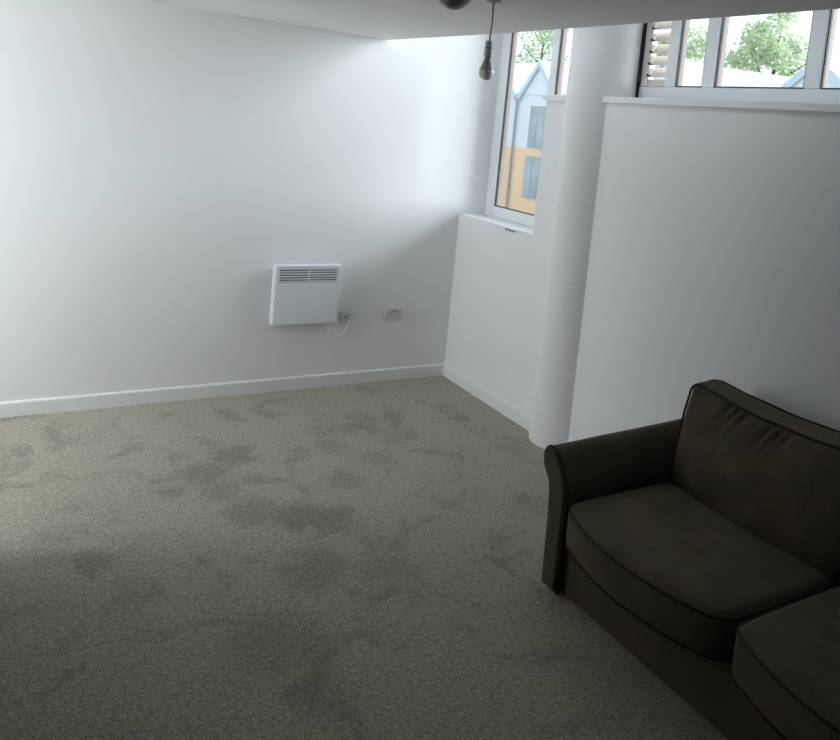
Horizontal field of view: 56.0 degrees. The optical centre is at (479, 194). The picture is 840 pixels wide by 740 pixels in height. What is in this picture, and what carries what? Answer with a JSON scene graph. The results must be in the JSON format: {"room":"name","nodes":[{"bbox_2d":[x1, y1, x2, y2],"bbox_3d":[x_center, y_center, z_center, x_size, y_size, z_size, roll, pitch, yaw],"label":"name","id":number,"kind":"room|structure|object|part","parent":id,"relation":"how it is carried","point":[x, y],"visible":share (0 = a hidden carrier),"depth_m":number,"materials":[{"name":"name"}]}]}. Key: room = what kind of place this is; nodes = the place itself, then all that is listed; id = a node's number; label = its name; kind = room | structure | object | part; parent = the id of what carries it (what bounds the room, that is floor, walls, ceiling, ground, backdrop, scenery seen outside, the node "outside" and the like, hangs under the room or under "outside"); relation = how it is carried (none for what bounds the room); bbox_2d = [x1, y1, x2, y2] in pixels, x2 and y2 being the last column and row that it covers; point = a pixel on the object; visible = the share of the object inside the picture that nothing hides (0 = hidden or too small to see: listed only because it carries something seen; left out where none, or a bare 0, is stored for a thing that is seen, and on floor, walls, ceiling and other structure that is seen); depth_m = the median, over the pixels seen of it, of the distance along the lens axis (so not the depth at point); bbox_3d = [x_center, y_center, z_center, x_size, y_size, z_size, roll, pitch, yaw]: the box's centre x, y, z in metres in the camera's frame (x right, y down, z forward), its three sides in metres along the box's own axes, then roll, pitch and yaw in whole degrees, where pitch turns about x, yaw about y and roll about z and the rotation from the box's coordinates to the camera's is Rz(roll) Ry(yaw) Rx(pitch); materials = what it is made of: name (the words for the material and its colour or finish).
{"room":"living room","nodes":[
{"label":"living room","id":0,"kind":"room"},
{"bbox_2d":[0,0,502,401],"bbox_3d":[-2.369,-1.037,4.735,6.090,5.020,0.150,3,6,-32],"label":"wall","id":1,"kind":"structure","parent":0,"point":[159,162],"depth_m":5.19,"materials":[{"name":"white paint"}]},
{"bbox_2d":[0,363,444,417],"bbox_3d":[-2.640,1.293,4.812,5.600,0.093,0.017,3,6,-32],"label":"baseboard","id":2,"kind":"structure","parent":1,"relation":"attached to","point":[168,394],"depth_m":5.30,"materials":[{"name":"white paint"}]},
{"bbox_2d":[269,264,348,336],"bbox_3d":[-1.190,0.763,5.614,0.608,0.542,0.072,3,6,-32],"label":"heater","id":3,"kind":"object","parent":1,"relation":"attached to","point":[300,293],"visible":1,"depth_m":5.54,"materials":[{"name":"metal"}]},
{"bbox_2d":[279,268,308,282],"bbox_3d":[-1.292,0.564,5.483,0.208,0.097,0.010,3,6,-32],"label":"grille","id":4,"kind":"object","parent":3,"relation":"attached to","point":[286,275],"depth_m":5.48,"materials":[{"name":"metal"}]},
{"bbox_2d":[309,268,337,281],"bbox_3d":[-1.110,0.573,5.599,0.208,0.097,0.010,3,6,-32],"label":"grille","id":5,"kind":"object","parent":3,"relation":"attached to","point":[315,274],"depth_m":5.60,"materials":[{"name":"metal"}]},
{"bbox_2d":[339,312,350,323],"bbox_3d":[-0.985,0.910,5.787,0.086,0.088,0.036,3,6,-32],"label":"fused spur","id":6,"kind":"object","parent":1,"relation":"attached to","point":[344,317],"visible":1,"depth_m":5.78,"materials":[{"name":"white plastic"}]},
{"bbox_2d":[383,307,402,319],"bbox_3d":[-0.658,0.906,5.986,0.147,0.086,0.047,3,6,-32],"label":"double socket","id":7,"kind":"object","parent":1,"relation":"attached to","point":[389,313],"visible":1,"depth_m":5.97,"materials":[{"name":"white plastic"}]},
{"bbox_2d":[0,375,728,739],"bbox_3d":[-0.380,1.935,1.219,5.600,0.120,8.600,3,6,-32],"label":"floor","id":8,"kind":"structure","parent":0,"point":[360,561],"depth_m":3.34,"materials":[{"name":"beige carpet"}]},
{"bbox_2d":[529,23,643,448],"bbox_3d":[0.790,-0.776,5.004,0.442,4.950,0.442,3,6,-32],"label":"column","id":9,"kind":"structure","parent":8,"relation":"on","point":[604,60],"depth_m":4.91,"materials":[{"name":"white paint"}]},
{"bbox_2d":[541,379,839,739],"bbox_3d":[1.218,1.425,2.877,1.097,0.911,2.167,3,6,-32],"label":"sofa","id":10,"kind":"object","parent":8,"relation":"on","point":[705,542],"visible":1,"depth_m":3.08,"materials":[{"name":"brown fabric"}]},
{"bbox_3d":[0.706,1.432,3.733,0.910,0.649,0.178,3,6,-32],"label":"arm","id":11,"kind":"part","parent":10,"relation":"part of"},
{"bbox_2d":[566,483,832,661],"bbox_3d":[0.816,1.474,3.160,0.728,0.227,0.880,3,6,-32],"label":"seat cushion","id":12,"kind":"object","parent":10,"relation":"on","point":[682,565],"depth_m":3.00,"materials":[{"name":"brown fabric"}]},
{"bbox_2d":[671,379,839,585],"bbox_3d":[1.233,1.201,3.382,0.339,0.548,0.912,3,6,-32],"label":"cushion","id":13,"kind":"object","parent":10,"relation":"on","point":[772,473],"depth_m":3.28,"materials":[{"name":"brown fabric"}]},
{"bbox_2d":[732,587,839,739],"bbox_3d":[1.286,1.584,2.415,0.728,0.228,0.880,3,6,-32],"label":"seat cushion","id":14,"kind":"object","parent":10,"relation":"on","point":[786,653],"depth_m":2.48,"materials":[{"name":"brown fabric"}]},
{"bbox_2d":[141,0,839,39],"bbox_3d":[-0.315,-0.802,0.852,5.100,0.260,8.600,3,6,-32],"label":"ceiling","id":15,"kind":"structure","parent":0,"point":[380,19],"depth_m":4.01,"materials":[{"name":"paint"}]},
{"bbox_2d":[439,0,470,9],"bbox_3d":[-0.088,-0.742,2.839,0.162,0.150,0.162,3,6,-32],"label":"ceiling light","id":16,"kind":"object","parent":15,"relation":"attached to","point":[449,4],"visible":1,"depth_m":2.81,"materials":[{"name":"grey plastic"}]},
{"bbox_2d":[479,0,501,79],"bbox_3d":[0.046,-0.681,3.481,0.072,0.351,0.072,3,6,-32],"label":"pendant light","id":17,"kind":"object","parent":15,"relation":"hanging from","point":[486,71],"visible":1,"depth_m":3.47,"materials":[{"name":"grey plastic"}]},
{"bbox_3d":[0.030,-0.529,3.494,0.068,0.044,0.068,3,6,-32],"label":"bulb globe","id":18,"kind":"part","parent":17,"relation":"part of"},
{"bbox_2d":[445,86,839,441],"bbox_3d":[2.368,-0.376,2.607,0.340,5.020,8.600,3,6,-32],"label":"wall","id":19,"kind":"structure","parent":0,"point":[714,253],"depth_m":4.26,"materials":[{"name":"white paint"}]},
{"bbox_2d":[443,364,530,430],"bbox_3d":[0.034,1.479,5.801,0.017,0.093,1.198,3,6,-32],"label":"baseboard","id":20,"kind":"structure","parent":19,"relation":"attached to","point":[513,413],"depth_m":5.74,"materials":[{"name":"white paint"}]},
{"bbox_2d":[459,29,567,235],"bbox_3d":[0.473,-1.382,5.611,0.296,3.315,1.300,3,6,-32],"label":"window","id":21,"kind":"structure","parent":19,"relation":"in","point":[495,214],"depth_m":6.16,"materials":[{"name":"white plastic"}]},
{"bbox_3d":[0.206,0.222,5.867,0.245,0.012,0.990,3,6,-32],"label":"sill","id":22,"kind":"part","parent":21,"relation":"part of","materials":[{"name":"white paint"}]},
{"bbox_3d":[0.571,-1.390,5.672,0.053,3.290,1.300,3,6,-32],"label":"frame","id":23,"kind":"part","parent":21,"relation":"part of","materials":[{"name":"white plastic"}]},
{"bbox_2d":[543,95,565,100],"bbox_3d":[0.629,-0.629,5.239,0.273,0.038,0.322,3,6,-32],"label":"trim","id":24,"kind":"structure","parent":19,"relation":"attached to","point":[545,97],"depth_m":5.20,"materials":[{"name":"white paint"}]},
{"bbox_2d":[603,9,839,112],"bbox_3d":[1.485,-1.617,4.016,0.322,2.376,1.830,3,6,-32],"label":"window","id":25,"kind":"structure","parent":19,"relation":"in","point":[815,95],"depth_m":4.21,"materials":[{"name":"white plastic"}]},
{"bbox_2d":[635,21,671,96],"bbox_3d":[1.167,-1.681,4.750,0.058,2.236,0.240,3,6,-32],"label":"shutter","id":26,"kind":"object","parent":25,"relation":"attached to","point":[651,36],"visible":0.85,"depth_m":4.83,"materials":[{"name":"wood"}]},
{"bbox_3d":[1.097,-0.677,4.799,0.043,0.043,0.144,3,6,-32],"label":"rail","id":27,"kind":"part","parent":26,"relation":"part of","materials":[{"name":"white wood"}]},
{"bbox_3d":[1.348,-0.459,4.099,0.273,0.038,1.825,3,6,-32],"label":"sill","id":28,"kind":"part","parent":25,"relation":"part of","materials":[{"name":"white paint"}]},
{"bbox_3d":[1.577,-1.635,4.107,0.057,2.338,1.770,3,6,-32],"label":"frame","id":29,"kind":"part","parent":25,"relation":"part of","materials":[{"name":"white plastic"}]},
{"label":"outside","id":30,"kind":"structure","parent":0,"visible":0},
{"bbox_3d":[40.486,1.670,91.634,159.640,0.300,220.000,3,6,-32],"label":"ground","id":31,"kind":"structure","parent":30,"visible":0},
{"bbox_2d":[500,61,569,206],"bbox_3d":[3.287,-3.944,53.046,8.220,9.900,8.050,3,6,-32],"label":"house","id":32,"kind":"structure","parent":31,"relation":"on","point":[522,71],"depth_m":48.24,"materials":[{"name":"orange brick"}]},
{"bbox_2d":[505,60,568,213],"bbox_3d":[6.731,-3.129,47.582,8.220,9.900,4.970,3,6,-32],"label":"house","id":33,"kind":"structure","parent":31,"relation":"on","point":[530,114],"depth_m":46.21,"materials":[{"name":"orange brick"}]},
{"bbox_3d":[3.019,-0.985,45.837,0.020,2.300,1.370,3,6,-32],"label":"pane","id":34,"kind":"part","parent":33,"relation":"part of","materials":[{"name":"clear glass"}]},
{"bbox_3d":[3.313,-3.885,45.589,0.020,2.290,1.370,3,6,-32],"label":"pane","id":35,"kind":"part","parent":33,"relation":"part of","materials":[{"name":"clear glass"}]},
{"bbox_2d":[515,29,569,62],"bbox_3d":[5.550,-8.957,73.453,7.344,16.864,6.379,7,5,18],"label":"tree","id":36,"kind":"object","parent":31,"relation":"on","point":[542,40],"visible":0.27,"depth_m":71.98,"materials":[{"name":"green plant"}]},
{"bbox_2d":[656,26,707,63],"bbox_3d":[13.891,-5.221,57.055,6.608,13.908,6.712,5,5,-12],"label":"tree","id":37,"kind":"object","parent":31,"relation":"on","point":[693,46],"visible":0.09,"depth_m":55.62,"materials":[{"name":"green plant"}]},
{"bbox_2d":[653,60,787,86],"bbox_3d":[10.899,-2.295,40.981,8.220,10.200,10.670,3,6,-32],"label":"house","id":38,"kind":"structure","parent":31,"relation":"on","point":[693,71],"depth_m":37.07,"materials":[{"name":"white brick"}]},
{"bbox_2d":[724,12,808,76],"bbox_3d":[18.042,-4.440,49.880,6.899,14.408,7.562,7,5,19],"label":"tree","id":39,"kind":"object","parent":31,"relation":"on","point":[770,46],"visible":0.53,"depth_m":48.80,"materials":[{"name":"green plant"}]},
{"bbox_2d":[761,60,839,87],"bbox_3d":[16.668,-0.422,31.791,8.220,9.200,11.270,3,6,-32],"label":"house","id":40,"kind":"structure","parent":31,"relation":"on","point":[797,80],"depth_m":30.85,"materials":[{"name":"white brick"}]}
]}

